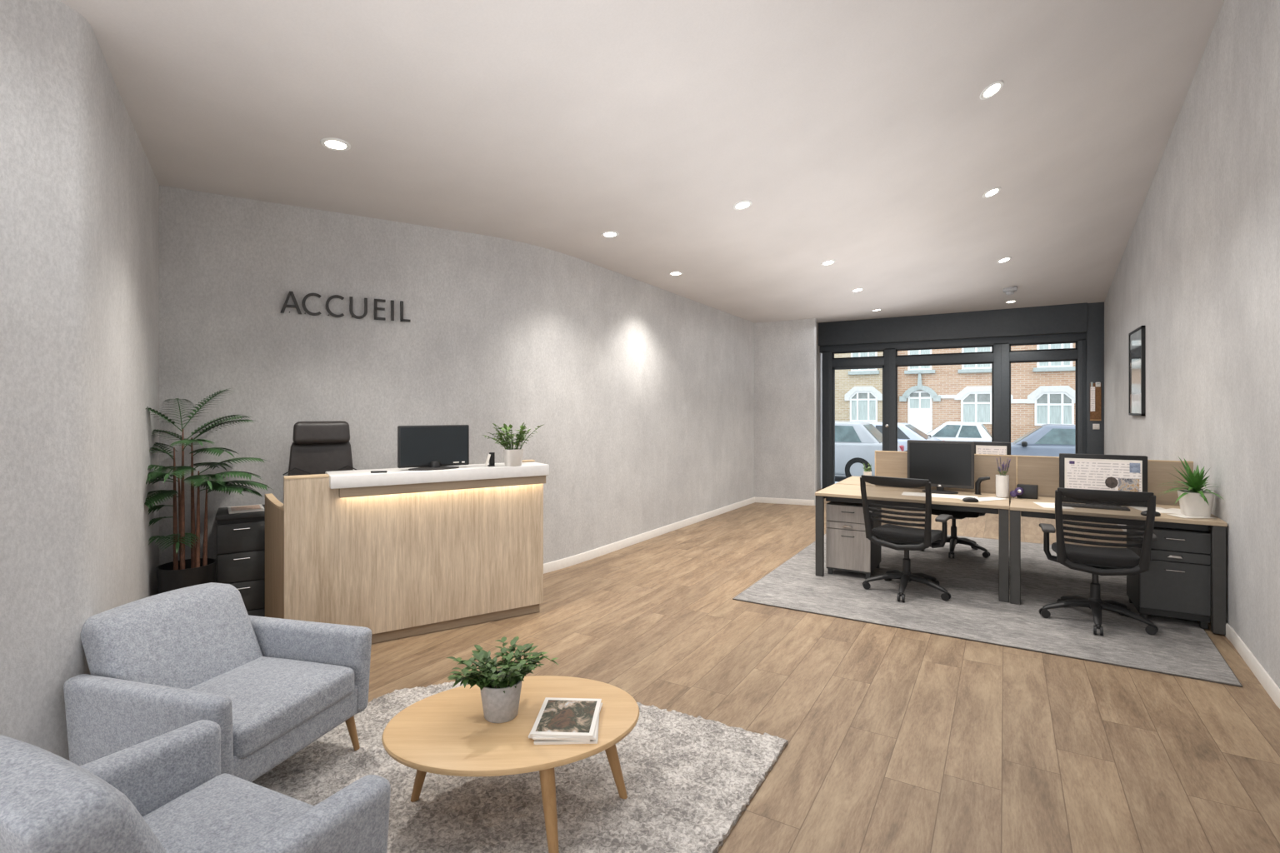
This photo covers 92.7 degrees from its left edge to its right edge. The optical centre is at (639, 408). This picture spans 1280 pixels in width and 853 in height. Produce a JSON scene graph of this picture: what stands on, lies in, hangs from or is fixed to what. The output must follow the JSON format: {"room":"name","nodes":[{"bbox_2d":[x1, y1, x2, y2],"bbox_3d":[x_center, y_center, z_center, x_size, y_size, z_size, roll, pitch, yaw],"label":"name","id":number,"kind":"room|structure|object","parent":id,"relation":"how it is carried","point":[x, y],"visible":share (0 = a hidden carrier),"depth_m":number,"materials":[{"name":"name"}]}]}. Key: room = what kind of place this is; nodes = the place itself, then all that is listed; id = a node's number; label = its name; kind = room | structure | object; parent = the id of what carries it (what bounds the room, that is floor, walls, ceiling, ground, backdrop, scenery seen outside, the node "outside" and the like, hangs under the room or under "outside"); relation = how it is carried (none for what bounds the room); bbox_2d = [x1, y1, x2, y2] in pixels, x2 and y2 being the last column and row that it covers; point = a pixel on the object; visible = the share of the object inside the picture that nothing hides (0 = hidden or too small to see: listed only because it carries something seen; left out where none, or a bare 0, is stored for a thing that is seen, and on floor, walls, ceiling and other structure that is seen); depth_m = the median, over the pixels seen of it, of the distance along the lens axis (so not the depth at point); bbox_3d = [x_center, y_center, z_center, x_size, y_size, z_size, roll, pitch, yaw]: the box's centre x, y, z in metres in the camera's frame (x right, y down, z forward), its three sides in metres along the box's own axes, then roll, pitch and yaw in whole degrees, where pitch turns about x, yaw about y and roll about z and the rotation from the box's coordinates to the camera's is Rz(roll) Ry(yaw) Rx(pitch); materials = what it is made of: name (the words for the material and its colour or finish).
{"room":"lobby","nodes":[
{"label":"lobby","id":0,"kind":"room"},
{"bbox_2d":[0,0,159,760],"bbox_3d":[-2.615,0.004,3.047,0.295,3.133,2.504,0,0,-24],"label":"wall","id":1,"kind":"structure","parent":0,"point":[79,186],"depth_m":2.30,"materials":[{"name":"paint"}]},
{"bbox_2d":[159,185,476,583],"bbox_3d":[-2.334,0.015,4.714,2.176,3.110,0.001,0,0,-32],"label":"wall","id":2,"kind":"structure","parent":0,"point":[229,266],"depth_m":4.56,"materials":[{"name":"paint"}]},
{"bbox_2d":[280,291,410,322],"bbox_3d":[-2.262,-0.783,4.739,0.913,0.169,0.034,0,0,-32],"label":"wall sign","id":3,"kind":"object","parent":2,"relation":"attached to","point":[290,293],"visible":1,"depth_m":4.71,"materials":[{"name":"grey metal"}]},
{"bbox_2d":[476,234,754,564],"bbox_3d":[0.311,0.015,7.623,0.189,3.110,5.793,0,0,35],"label":"wall","id":4,"kind":"structure","parent":0,"point":[641,394],"depth_m":6.52,"materials":[{"name":"paint"}]},
{"bbox_2d":[543,496,814,574],"bbox_3d":[-0.327,1.506,7.002,0.895,0.089,8.195,0,0,43],"label":"baseboard","id":5,"kind":"structure","parent":4,"relation":"attached to","point":[573,560],"depth_m":7.35,"materials":[{"name":"white wood"}]},
{"bbox_2d":[59,0,1224,322],"bbox_3d":[0.664,-2.304,4.717,6.900,1.794,15.180,0,0,31],"label":"ceiling","id":6,"kind":"structure","parent":0,"point":[860,135],"depth_m":3.96,"materials":[{"name":"paint"}]},
{"bbox_2d":[320,137,350,150],"bbox_3d":[-1.743,-1.510,3.499,0.160,0.010,0.160,-2,-1,31],"label":"recessed light","id":7,"kind":"object","parent":6,"relation":"in","point":[336,144],"visible":1,"depth_m":3.49,"materials":[{"name":"white plastic"}]},
{"bbox_2d":[600,230,619,237],"bbox_3d":[-0.263,-1.523,5.350,0.159,0.019,0.159,0,0,-42],"label":"recessed light","id":8,"kind":"object","parent":6,"relation":"in","point":[609,233],"visible":1,"depth_m":5.34,"materials":[{"name":"white plastic"}]},
{"bbox_2d":[668,271,683,275],"bbox_3d":[0.394,-1.484,6.727,0.159,0.016,0.159,0,0,-31],"label":"recessed light","id":9,"kind":"object","parent":6,"relation":"in","point":[672,273],"visible":1,"depth_m":6.72,"materials":[{"name":"white plastic"}]},
{"bbox_2d":[732,200,752,209],"bbox_3d":[0.837,-1.659,4.991,0.157,0.040,0.159,0,0,37],"label":"recessed light","id":10,"kind":"object","parent":6,"relation":"in","point":[742,205],"visible":1,"depth_m":4.98,"materials":[{"name":"white plastic"}]},
{"bbox_2d":[820,260,835,265],"bbox_3d":[2.075,-1.604,6.731,0.159,0.036,0.158,0,0,-42],"label":"recessed light","id":11,"kind":"object","parent":6,"relation":"in","point":[828,262],"visible":1,"depth_m":6.72,"materials":[{"name":"white stone"}]},
{"bbox_2d":[850,288,864,292],"bbox_3d":[2.842,-1.544,7.983,0.159,0.031,0.158,0,0,-42],"label":"recessed light","id":12,"kind":"object","parent":6,"relation":"in","point":[856,290],"visible":1,"depth_m":7.97,"materials":[{"name":"white plastic"}]},
{"bbox_2d":[979,80,1004,99],"bbox_3d":[2.443,-2.209,4.243,0.160,0.073,0.147,0,0,-43],"label":"recessed light","id":13,"kind":"object","parent":6,"relation":"in","point":[993,88],"visible":1,"depth_m":4.24,"materials":[{"name":"white stone"}]},
{"bbox_2d":[982,186,1000,198],"bbox_3d":[3.295,-2.021,5.723,0.159,0.062,0.151,0,0,-42],"label":"recessed light","id":14,"kind":"object","parent":6,"relation":"in","point":[991,192],"visible":1,"depth_m":5.72,"materials":[{"name":"white stone"}]},
{"bbox_2d":[996,256,1011,263],"bbox_3d":[4.479,-1.823,7.514,0.159,0.050,0.155,0,0,-31],"label":"recessed light","id":15,"kind":"object","parent":6,"relation":"in","point":[1005,259],"visible":1,"depth_m":7.50,"materials":[{"name":"white plastic"}]},
{"bbox_2d":[1003,286,1016,294],"bbox_3d":[5.274,-1.666,8.707,0.170,0.100,0.170,0,0,31],"label":"smoke detector","id":16,"kind":"object","parent":6,"relation":"attached to","point":[1009,291],"visible":1,"depth_m":8.66,"materials":[{"name":"white plastic"}]},
{"bbox_2d":[1005,300,1016,303],"bbox_3d":[5.780,-1.660,9.521,0.159,0.022,0.159,0,0,-20],"label":"recessed light","id":17,"kind":"object","parent":6,"relation":"in","point":[1013,301],"visible":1,"depth_m":9.52,"materials":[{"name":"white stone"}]},
{"bbox_2d":[754,318,822,505],"bbox_3d":[2.918,-0.052,10.873,0.945,3.244,2.460,0,0,31],"label":"wall","id":18,"kind":"structure","parent":0,"point":[788,360],"depth_m":9.90,"materials":[{"name":"paint"}]},
{"bbox_2d":[832,350,884,359],"bbox_3d":[4.066,-0.994,11.386,0.940,0.143,0.060,0,0,31],"label":"window","id":19,"kind":"structure","parent":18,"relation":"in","point":[833,353],"depth_m":11.36,"materials":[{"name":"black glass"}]},
{"bbox_2d":[832,365,889,484],"bbox_3d":[4.079,0.388,11.329,1.010,2.325,0.155,0,0,31],"label":"door","id":20,"kind":"structure","parent":18,"relation":"in","point":[870,367],"depth_m":11.58,"materials":[{"name":"metal"}]},
{"bbox_2d":[368,488,1279,852],"bbox_3d":[0.371,1.600,4.910,7.600,0.100,15.210,0,0,31],"label":"floor","id":21,"kind":"structure","parent":0,"point":[901,741],"depth_m":3.15,"materials":[{"name":"brown wood"}]},
{"bbox_2d":[144,388,273,594],"bbox_3d":[-2.846,0.708,3.884,0.910,1.685,0.727,0,0,-32],"label":"potted palm","id":22,"kind":"object","parent":21,"relation":"on","point":[177,574],"visible":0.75,"depth_m":3.86,"materials":[{"name":"green plant"}]},
{"bbox_2d":[155,558,216,594],"bbox_3d":[-2.875,1.270,3.879,0.312,0.560,0.312,0,0,-32],"label":"pot","id":23,"kind":"object","parent":22,"relation":"attached to","point":[172,576],"depth_m":3.79,"materials":[{"name":"black plastic"}]},
{"bbox_2d":[215,505,264,616],"bbox_3d":[-2.748,1.127,4.221,0.290,0.850,0.380,0,0,-32],"label":"filing cabinet","id":24,"kind":"object","parent":21,"relation":"on","point":[240,537],"visible":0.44,"depth_m":4.09,"materials":[{"name":"grey metal"}]},
{"bbox_2d":[227,504,264,514],"bbox_3d":[-2.719,0.695,4.213,0.202,0.014,0.252,0,0,-36],"label":"magazine","id":25,"kind":"object","parent":24,"relation":"on","point":[250,508],"visible":1,"depth_m":4.18,"materials":[{"name":"white paper"}]},
{"bbox_2d":[283,420,356,475],"bbox_3d":[-2.254,0.822,4.347,0.535,1.455,0.526,0,0,-32],"label":"chair","id":26,"kind":"object","parent":21,"relation":"on","point":[317,447],"visible":0.42,"depth_m":4.43,"materials":[{"name":"brown leather"}]},
{"bbox_2d":[264,460,549,644],"bbox_3d":[-1.590,0.979,4.319,1.810,1.142,0.545,0,0,-32],"label":"reception desk","id":27,"kind":"object","parent":21,"relation":"on","point":[397,553],"visible":0.85,"depth_m":4.11,"materials":[{"name":"brown wood"}]},
{"bbox_2d":[370,470,387,473],"bbox_3d":[-1.703,0.415,3.984,0.100,0.012,0.012,0,0,-11],"label":"remote control","id":28,"kind":"object","parent":27,"relation":"on","point":[372,472],"visible":1,"depth_m":3.98,"materials":[{"name":"black plastic"}]},
{"bbox_2d":[397,425,469,470],"bbox_3d":[-1.427,0.270,4.236,0.478,0.303,0.170,0,0,-32],"label":"desktop monitor","id":29,"kind":"object","parent":27,"relation":"on","point":[434,447],"visible":1,"depth_m":4.20,"materials":[{"name":"black plastic"}]},
{"bbox_2d":[325,461,549,489],"bbox_3d":[-1.389,0.463,4.321,1.467,0.081,0.335,0,0,-32],"label":"countertop","id":30,"kind":"structure","parent":27,"relation":"on","point":[353,478],"depth_m":4.14,"materials":[{"name":"white paint"}]},
{"bbox_2d":[485,452,494,466],"bbox_3d":[-1.096,0.372,4.449,0.064,0.100,0.090,0,0,-32],"label":"card holder","id":31,"kind":"object","parent":27,"relation":"on","point":[491,457],"visible":1,"depth_m":4.43,"materials":[{"name":"black plastic"}]},
{"bbox_2d":[482,422,542,466],"bbox_3d":[-0.949,0.261,4.479,0.396,0.321,0.367,0,0,-32],"label":"potted plant","id":32,"kind":"object","parent":27,"relation":"on","point":[512,457],"visible":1,"depth_m":4.42,"materials":[{"name":"green plant"}]},
{"bbox_2d":[252,681,788,852],"bbox_3d":[-0.825,1.535,2.309,2.073,0.029,2.423,0,0,31],"label":"shaggy rug","id":33,"kind":"object","parent":21,"relation":"on","point":[688,780],"visible":0.48,"depth_m":2.46,"materials":[{"name":"grey carpet"}]},
{"bbox_2d":[0,720,390,852],"bbox_3d":[-1.189,1.125,1.506,0.833,0.824,0.724,0,0,24],"label":"armchair","id":34,"kind":"object","parent":33,"relation":"on","point":[168,792],"visible":1,"depth_m":1.57,"materials":[{"name":"grey fabric"}]},
{"bbox_2d":[142,773,314,852],"bbox_3d":[-1.135,1.202,1.627,0.600,0.152,0.435,0,0,24],"label":"seat cushion","id":35,"kind":"object","parent":34,"relation":"on","point":[194,812],"depth_m":1.71,"materials":[{"name":"grey fabric"}]},
{"bbox_2d":[63,582,371,782],"bbox_3d":[-1.715,1.173,2.534,0.839,0.729,0.773,0,0,17],"label":"armchair","id":36,"kind":"object","parent":33,"relation":"on","point":[160,664],"visible":0.84,"depth_m":2.44,"materials":[{"name":"grey fabric"}]},
{"bbox_2d":[187,656,354,759],"bbox_3d":[-1.588,1.192,2.496,0.550,0.152,0.574,0,0,17],"label":"seat cushion","id":37,"kind":"object","parent":36,"relation":"on","point":[275,700],"depth_m":2.47,"materials":[{"name":"grey fabric"}]},
{"bbox_2d":[381,675,639,852],"bbox_3d":[-0.483,1.368,2.387,0.963,0.343,0.745,0,0,-1],"label":"coffee table","id":38,"kind":"object","parent":33,"relation":"on","point":[447,732],"visible":0.87,"depth_m":2.25,"materials":[{"name":"brown wood"}]},
{"bbox_2d":[446,636,559,723],"bbox_3d":[-0.570,1.073,2.372,0.389,0.248,0.422,0,0,31],"label":"potted plant","id":39,"kind":"object","parent":38,"relation":"on","point":[500,690],"visible":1,"depth_m":2.33,"materials":[{"name":"green plant"}]},
{"bbox_2d":[533,717,599,744],"bbox_3d":[-0.270,1.193,2.312,0.227,0.008,0.277,0,0,-2],"label":"magazine","id":40,"kind":"object","parent":38,"relation":"on","point":[536,742],"visible":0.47,"depth_m":2.18,"materials":[{"name":"white paper"}]},
{"bbox_2d":[527,703,602,742],"bbox_3d":[-0.276,1.185,2.324,0.227,0.007,0.277,0,0,6],"label":"magazine","id":41,"kind":"object","parent":40,"relation":"on","point":[601,705],"visible":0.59,"depth_m":2.18,"materials":[{"name":"white paper"}]},
{"bbox_2d":[532,708,599,739],"bbox_3d":[-0.270,1.179,2.314,0.227,0.007,0.277,0,0,0],"label":"magazine","id":42,"kind":"object","parent":41,"relation":"on","point":[594,737],"visible":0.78,"depth_m":2.18,"materials":[{"name":"white paper"}]},
{"bbox_2d":[530,697,601,738],"bbox_3d":[-0.274,1.171,2.319,0.227,0.008,0.277,0,0,3],"label":"magazine","id":43,"kind":"object","parent":42,"relation":"on","point":[557,717],"visible":1,"depth_m":2.30,"materials":[{"name":"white paper"}]},
{"bbox_2d":[819,332,1086,489],"bbox_3d":[5.245,0.180,10.678,4.150,2.740,0.128,0,0,31],"label":"frame","id":44,"kind":"object","parent":21,"relation":"on","point":[1001,357],"visible":0.71,"depth_m":10.47,"materials":[{"name":"metal"}]},
{"bbox_2d":[895,362,993,451],"bbox_3d":[5.285,0.210,10.658,1.540,1.980,0.060,0,0,31],"label":"window","id":45,"kind":"structure","parent":44,"relation":"attached to","point":[969,363],"depth_m":10.66,"materials":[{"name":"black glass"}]},
{"bbox_2d":[895,345,993,356],"bbox_3d":[5.285,-0.994,10.658,1.540,0.143,0.060,0,0,31],"label":"window","id":46,"kind":"structure","parent":44,"relation":"attached to","point":[987,346],"depth_m":10.61,"materials":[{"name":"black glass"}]},
{"bbox_2d":[818,302,1087,346],"bbox_3d":[5.236,-1.468,10.664,4.150,0.565,0.280,0,0,31],"label":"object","id":47,"kind":"object","parent":44,"relation":"attached to","point":[1065,318],"visible":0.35,"depth_m":10.38,"materials":[{"name":"metal"}]},
{"bbox_2d":[1009,359,1077,454],"bbox_3d":[6.532,0.210,9.913,0.935,1.980,0.060,0,0,31],"label":"window","id":48,"kind":"structure","parent":44,"relation":"attached to","point":[1068,360],"depth_m":9.70,"materials":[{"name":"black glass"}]},
{"bbox_2d":[1009,341,1077,352],"bbox_3d":[6.532,-0.994,9.913,0.935,0.143,0.060,0,0,31],"label":"window","id":49,"kind":"structure","parent":44,"relation":"attached to","point":[1059,342],"depth_m":9.88,"materials":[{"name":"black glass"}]},
{"bbox_2d":[732,534,1242,687],"bbox_3d":[3.014,1.545,5.727,3.088,0.009,3.684,0,0,31],"label":"rug","id":50,"kind":"object","parent":21,"relation":"on","point":[974,612],"visible":0.67,"depth_m":4.72,"materials":[{"name":"grey carpet"}]},
{"bbox_2d":[835,476,861,484],"bbox_3d":[2.878,1.157,6.248,1.532,0.765,0.780,0,0,31],"label":"office desk","id":51,"kind":"object","parent":50,"relation":"on","point":[852,480],"visible":0.17,"depth_m":6.49,"materials":[{"name":"brown wood"}]},
{"bbox_2d":[862,463,871,475],"bbox_3d":[2.499,0.687,6.722,0.109,0.175,0.155,0,0,22],"label":"potted plant","id":52,"kind":"object","parent":51,"relation":"on","point":[867,472],"visible":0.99,"depth_m":6.70,"materials":[{"name":"green plant"}]},
{"bbox_2d":[974,441,1010,454],"bbox_3d":[3.436,0.552,5.973,0.330,0.445,0.200,0,0,32],"label":"desktop monitor","id":53,"kind":"object","parent":51,"relation":"on","point":[980,447],"visible":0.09,"depth_m":5.94,"materials":[{"name":"black plastic"}]},
{"bbox_2d":[825,501,881,579],"bbox_3d":[2.025,1.212,5.782,0.395,0.655,0.576,0,0,31],"label":"drawer pedestal","id":54,"kind":"object","parent":50,"relation":"on","point":[847,547],"visible":0.85,"depth_m":5.57,"materials":[{"name":"grey wood"}]},
{"bbox_2d":[860,475,953,602],"bbox_3d":[2.242,1.047,5.123,0.683,0.984,0.673,0,0,41],"label":"office chair","id":55,"kind":"object","parent":50,"relation":"on","point":[897,511],"visible":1,"depth_m":4.94,"materials":[{"name":"black plastic"}]},
{"bbox_2d":[815,484,1009,602],"bbox_3d":[2.459,1.157,5.549,1.530,0.765,0.770,0,0,31],"label":"office desk","id":56,"kind":"object","parent":50,"relation":"on","point":[835,492],"visible":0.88,"depth_m":5.09,"materials":[{"name":"brown wood"}]},
{"bbox_2d":[907,440,974,494],"bbox_3d":[2.763,0.537,5.626,0.555,0.475,0.220,0,0,33],"label":"desktop monitor","id":57,"kind":"object","parent":56,"relation":"on","point":[950,464],"visible":0.87,"depth_m":5.59,"materials":[{"name":"grey plastic"}]},
{"bbox_2d":[931,493,977,499],"bbox_3d":[2.648,0.774,5.407,0.600,0.001,0.240,0,0,28],"label":"paper sheet","id":58,"kind":"object","parent":56,"relation":"on","point":[944,496],"visible":0.49,"depth_m":5.38,"materials":[{"name":"white paper"}]},
{"bbox_2d":[962,497,978,502],"bbox_3d":[2.734,0.757,5.053,0.115,0.035,0.064,0,0,11],"label":"computer mouse","id":59,"kind":"object","parent":56,"relation":"on","point":[966,499],"visible":1,"depth_m":5.03,"materials":[{"name":"black plastic"}]},
{"bbox_2d":[974,476,989,494],"bbox_3d":[3.069,0.692,5.482,0.126,0.165,0.060,0,0,31],"label":"bracket","id":60,"kind":"object","parent":56,"relation":"on","point":[977,484],"visible":1,"depth_m":5.48,"materials":[{"name":"black metal"}]},
{"bbox_2d":[960,496,1005,501],"bbox_3d":[2.919,0.773,5.187,0.400,0.001,0.150,0,0,-21],"label":"paper sheet","id":61,"kind":"object","parent":56,"relation":"on","point":[991,498],"visible":0.74,"depth_m":5.22,"materials":[{"name":"white paper"}]},
{"bbox_2d":[995,457,1011,498],"bbox_3d":[3.165,0.601,5.320,0.117,0.348,0.122,0,0,31],"label":"vase","id":62,"kind":"object","parent":56,"relation":"on","point":[1002,481],"visible":1,"depth_m":5.28,"materials":[{"name":"white ceramic"}]},
{"bbox_2d":[920,509,989,558],"bbox_3d":[3.353,1.047,6.538,0.693,0.984,0.700,0,0,28],"label":"office chair","id":63,"kind":"object","parent":50,"relation":"on","point":[952,539],"visible":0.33,"depth_m":6.37,"materials":[{"name":"grey plastic"}]},
{"bbox_2d":[1009,500,1010,560],"bbox_3d":[4.079,1.157,5.531,1.256,0.765,0.780,0,0,31],"label":"office desk","id":64,"kind":"object","parent":50,"relation":"on","point":[1009,501],"visible":0.07,"depth_m":6.15,"materials":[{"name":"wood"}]},
{"bbox_2d":[875,450,1193,505],"bbox_3d":[3.372,0.629,5.476,2.398,0.412,0.028,0,0,31],"label":"divider","id":65,"kind":"object","parent":64,"relation":"attached to","point":[1043,472],"depth_m":5.41,"materials":[{"name":"brown wood"}]},
{"bbox_2d":[1039,487,1158,635],"bbox_3d":[3.275,1.047,4.402,0.680,0.984,0.665,0,0,28],"label":"office chair","id":66,"kind":"object","parent":50,"relation":"on","point":[1101,532],"visible":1,"depth_m":4.18,"materials":[{"name":"grey plastic"}]},
{"bbox_2d":[1010,496,1227,634],"bbox_3d":[3.647,1.157,4.793,1.260,0.765,0.770,0,0,32],"label":"office desk","id":67,"kind":"object","parent":50,"relation":"on","point":[1019,507],"visible":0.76,"depth_m":4.32,"materials":[{"name":"brown wood"}]},
{"bbox_2d":[1010,484,1038,499],"bbox_3d":[3.297,0.718,5.250,0.200,0.115,0.148,0,0,37],"label":"box","id":68,"kind":"object","parent":67,"relation":"on","point":[1022,491],"visible":1,"depth_m":5.23,"materials":[{"name":"black plastic"}]},
{"bbox_2d":[1034,502,1054,508],"bbox_3d":[3.289,0.774,4.861,0.210,0.001,0.300,0,0,19],"label":"paper sheet","id":69,"kind":"object","parent":67,"relation":"on","point":[1046,505],"visible":0.55,"depth_m":4.87,"materials":[{"name":"white paper"}]},
{"bbox_2d":[1059,453,1147,492],"bbox_3d":[3.732,0.575,4.935,0.570,0.400,0.200,0,0,31],"label":"desktop monitor","id":70,"kind":"object","parent":67,"relation":"on","point":[1092,472],"visible":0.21,"depth_m":4.90,"materials":[{"name":"black plastic"}]},
{"bbox_2d":[1105,476,1118,488],"bbox_3d":[3.763,0.594,4.875,0.084,0.092,0.003,0,0,31],"label":"picture","id":71,"kind":"object","parent":70,"relation":"attached to","point":[1110,482],"depth_m":4.87},
{"bbox_2d":[1118,478,1139,491],"bbox_3d":[3.855,0.621,4.819,0.131,0.130,0.003,0,0,31],"label":"picture","id":72,"kind":"object","parent":70,"relation":"attached to","point":[1124,484],"depth_m":4.82},
{"bbox_2d":[1155,511,1160,516],"bbox_3d":[3.676,0.757,4.397,0.115,0.035,0.064,0,0,1],"label":"computer mouse","id":73,"kind":"object","parent":67,"relation":"on","point":[1157,514],"visible":0.26,"depth_m":4.37,"materials":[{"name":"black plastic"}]},
{"bbox_2d":[1155,507,1164,513],"bbox_3d":[3.910,0.774,4.653,0.210,0.001,0.300,0,0,19],"label":"paper sheet","id":74,"kind":"object","parent":67,"relation":"on","point":[1157,508],"visible":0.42,"depth_m":4.67,"materials":[{"name":"white paper"}]},
{"bbox_2d":[1155,508,1181,514],"bbox_3d":[4.029,0.773,4.559,0.300,0.001,0.210,0,0,-27],"label":"paper sheet","id":75,"kind":"object","parent":67,"relation":"on","point":[1173,511],"visible":0.52,"depth_m":4.58,"materials":[{"name":"white paper"}]},
{"bbox_2d":[1155,456,1224,517],"bbox_3d":[3.969,0.562,4.423,0.523,0.419,0.399,0,0,-43],"label":"potted plant","id":76,"kind":"object","parent":67,"relation":"on","point":[1194,502],"visible":0.99,"depth_m":4.36,"materials":[{"name":"green plant"}]},
{"bbox_2d":[1166,514,1214,518],"bbox_3d":[3.933,0.771,4.360,0.220,0.001,0.150,0,0,1],"label":"paper sheet","id":77,"kind":"object","parent":67,"relation":"on","point":[1182,516],"visible":0.89,"depth_m":4.33,"materials":[{"name":"white paper"}]},
{"bbox_2d":[1126,527,1210,629],"bbox_3d":[3.914,1.202,4.543,0.389,0.675,0.576,0,0,31],"label":"drawer pedestal","id":78,"kind":"object","parent":50,"relation":"on","point":[1177,584],"visible":0.84,"depth_m":4.31,"materials":[{"name":"grey metal"}]},
{"bbox_2d":[1086,301,1104,454],"bbox_3d":[7.117,-0.100,9.557,0.225,3.300,0.250,0,0,31],"label":"post","id":79,"kind":"object","parent":21,"relation":"on","point":[1095,333],"visible":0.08,"depth_m":9.45,"materials":[{"name":"metal"}]},
{"bbox_2d":[1090,383,1101,420],"bbox_3d":[7.041,-0.095,9.440,0.140,0.580,0.020,0,0,31],"label":"notice board","id":80,"kind":"object","parent":79,"relation":"attached to","point":[1094,416],"visible":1,"depth_m":9.43,"materials":[{"name":"brown"}]},
{"bbox_2d":[1090,386,1094,411],"bbox_3d":[7.007,-0.140,9.454,0.058,0.380,0.003,0,0,31],"label":"list","id":81,"kind":"object","parent":80,"relation":"attached to","point":[1092,388],"visible":1,"depth_m":9.45,"materials":[{"name":"white paper"}]},
{"bbox_2d":[1092,424,1099,429],"bbox_3d":[7.051,0.285,9.441,0.085,0.085,0.018,0,0,31],"label":"light switch","id":82,"kind":"object","parent":79,"relation":"attached to","point":[1094,426],"visible":1,"depth_m":9.44,"materials":[{"name":"white paint"}]},
{"bbox_2d":[1095,382,1100,386],"bbox_3d":[7.068,-0.365,9.425,0.066,0.075,0.026,0,0,31],"label":"thermostat","id":83,"kind":"object","parent":79,"relation":"attached to","point":[1097,384],"visible":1,"depth_m":9.41,"materials":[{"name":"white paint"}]},
{"bbox_2d":[1104,0,1279,689],"bbox_3d":[3.406,-0.721,3.242,0.061,4.581,15.060,0,0,31],"label":"wall","id":84,"kind":"structure","parent":0,"point":[1198,267],"depth_m":4.21,"materials":[{"name":"paint"}]},
{"bbox_2d":[1128,325,1145,415],"bbox_3d":[5.654,-0.405,6.954,0.035,0.980,0.800,0,0,31],"label":"wall picture","id":85,"kind":"object","parent":84,"relation":"attached to","point":[1137,338],"visible":1,"depth_m":6.91},
{"bbox_2d":[1130,329,1140,414],"bbox_3d":[5.659,-0.405,6.952,0.020,0.932,0.752,0,0,31],"label":"print","id":86,"kind":"object","parent":85,"relation":"attached to","point":[1135,336],"depth_m":6.99},
{"bbox_2d":[1224,623,1279,709],"bbox_3d":[3.607,1.506,3.587,0.083,0.089,13.860,0,0,31],"label":"baseboard","id":87,"kind":"structure","parent":84,"relation":"attached to","point":[1268,684],"depth_m":3.54,"materials":[{"name":"white wood"}]},
{"label":"outside","id":88,"kind":"structure","parent":0,"visible":0},
{"bbox_3d":[12.849,1.815,21.503,60.000,0.270,2.100,0,0,31],"label":"pavement","id":89,"kind":"object","parent":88,"visible":0},
{"bbox_2d":[834,351,883,422],"bbox_3d":[7.808,-3.625,28.360,8.310,10.650,5.300,0,0,31],"label":"townhouse","id":90,"kind":"structure","parent":89,"relation":"on","point":[858,392],"depth_m":24.92,"materials":[{"name":"brick"}]},
{"bbox_2d":[897,343,1074,442],"bbox_3d":[16.800,-3.625,22.987,12.740,10.650,5.300,0,0,31],"label":"townhouse","id":91,"kind":"structure","parent":89,"relation":"on","point":[929,397],"depth_m":22.68,"materials":[{"name":"brick"}]},
{"bbox_2d":[899,373,940,401],"bbox_3d":[10.863,-0.820,23.716,1.460,1.100,0.140,0,0,31],"label":"hood","id":92,"kind":"object","parent":91,"relation":"attached to","point":[912,387],"depth_m":23.72,"materials":[{"name":"grey stone"}]},
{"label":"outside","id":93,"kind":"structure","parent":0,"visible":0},
{"bbox_2d":[835,475,846,481],"bbox_3d":[9.797,1.885,16.396,60.000,0.130,9.800,0,0,31],"label":"street","id":94,"kind":"structure","parent":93,"point":[837,477],"depth_m":15.98,"materials":[{"name":"grey asphalt"}]},
{"bbox_2d":[835,420,904,478],"bbox_3d":[4.562,1.071,15.912,4.091,1.498,1.960,0,0,31],"label":"parked car","id":95,"kind":"object","parent":94,"relation":"on","point":[856,442],"visible":0.21,"depth_m":14.67,"materials":[{"name":"silver metal"}]},
{"bbox_2d":[862,421,940,451],"bbox_3d":[6.719,1.111,18.352,4.291,1.418,1.960,0,0,31],"label":"parked car","id":96,"kind":"object","parent":94,"relation":"on","point":[906,432],"visible":0.02,"depth_m":17.15,"materials":[{"name":"paint"}]},
{"bbox_2d":[926,421,991,441],"bbox_3d":[9.186,1.122,19.557,3.991,1.397,1.960,0,0,31],"label":"parked car","id":97,"kind":"object","parent":94,"relation":"on","point":[950,431],"visible":0.12,"depth_m":18.43,"materials":[{"name":"white paint"}]},
{"bbox_2d":[1010,424,1074,456],"bbox_3d":[10.670,1.111,14.826,4.291,1.418,1.960,0,0,31],"label":"parked car","id":98,"kind":"object","parent":94,"relation":"on","point":[1046,440],"visible":0.2,"depth_m":14.54,"materials":[{"name":"grey paint"}]},
{"bbox_2d":[1021,441,1027,446],"bbox_3d":[9.222,0.860,14.654,0.120,0.120,0.180,0,0,31],"label":"mirror","id":99,"kind":"object","parent":98,"relation":"attached to","point":[1023,443],"depth_m":14.58,"materials":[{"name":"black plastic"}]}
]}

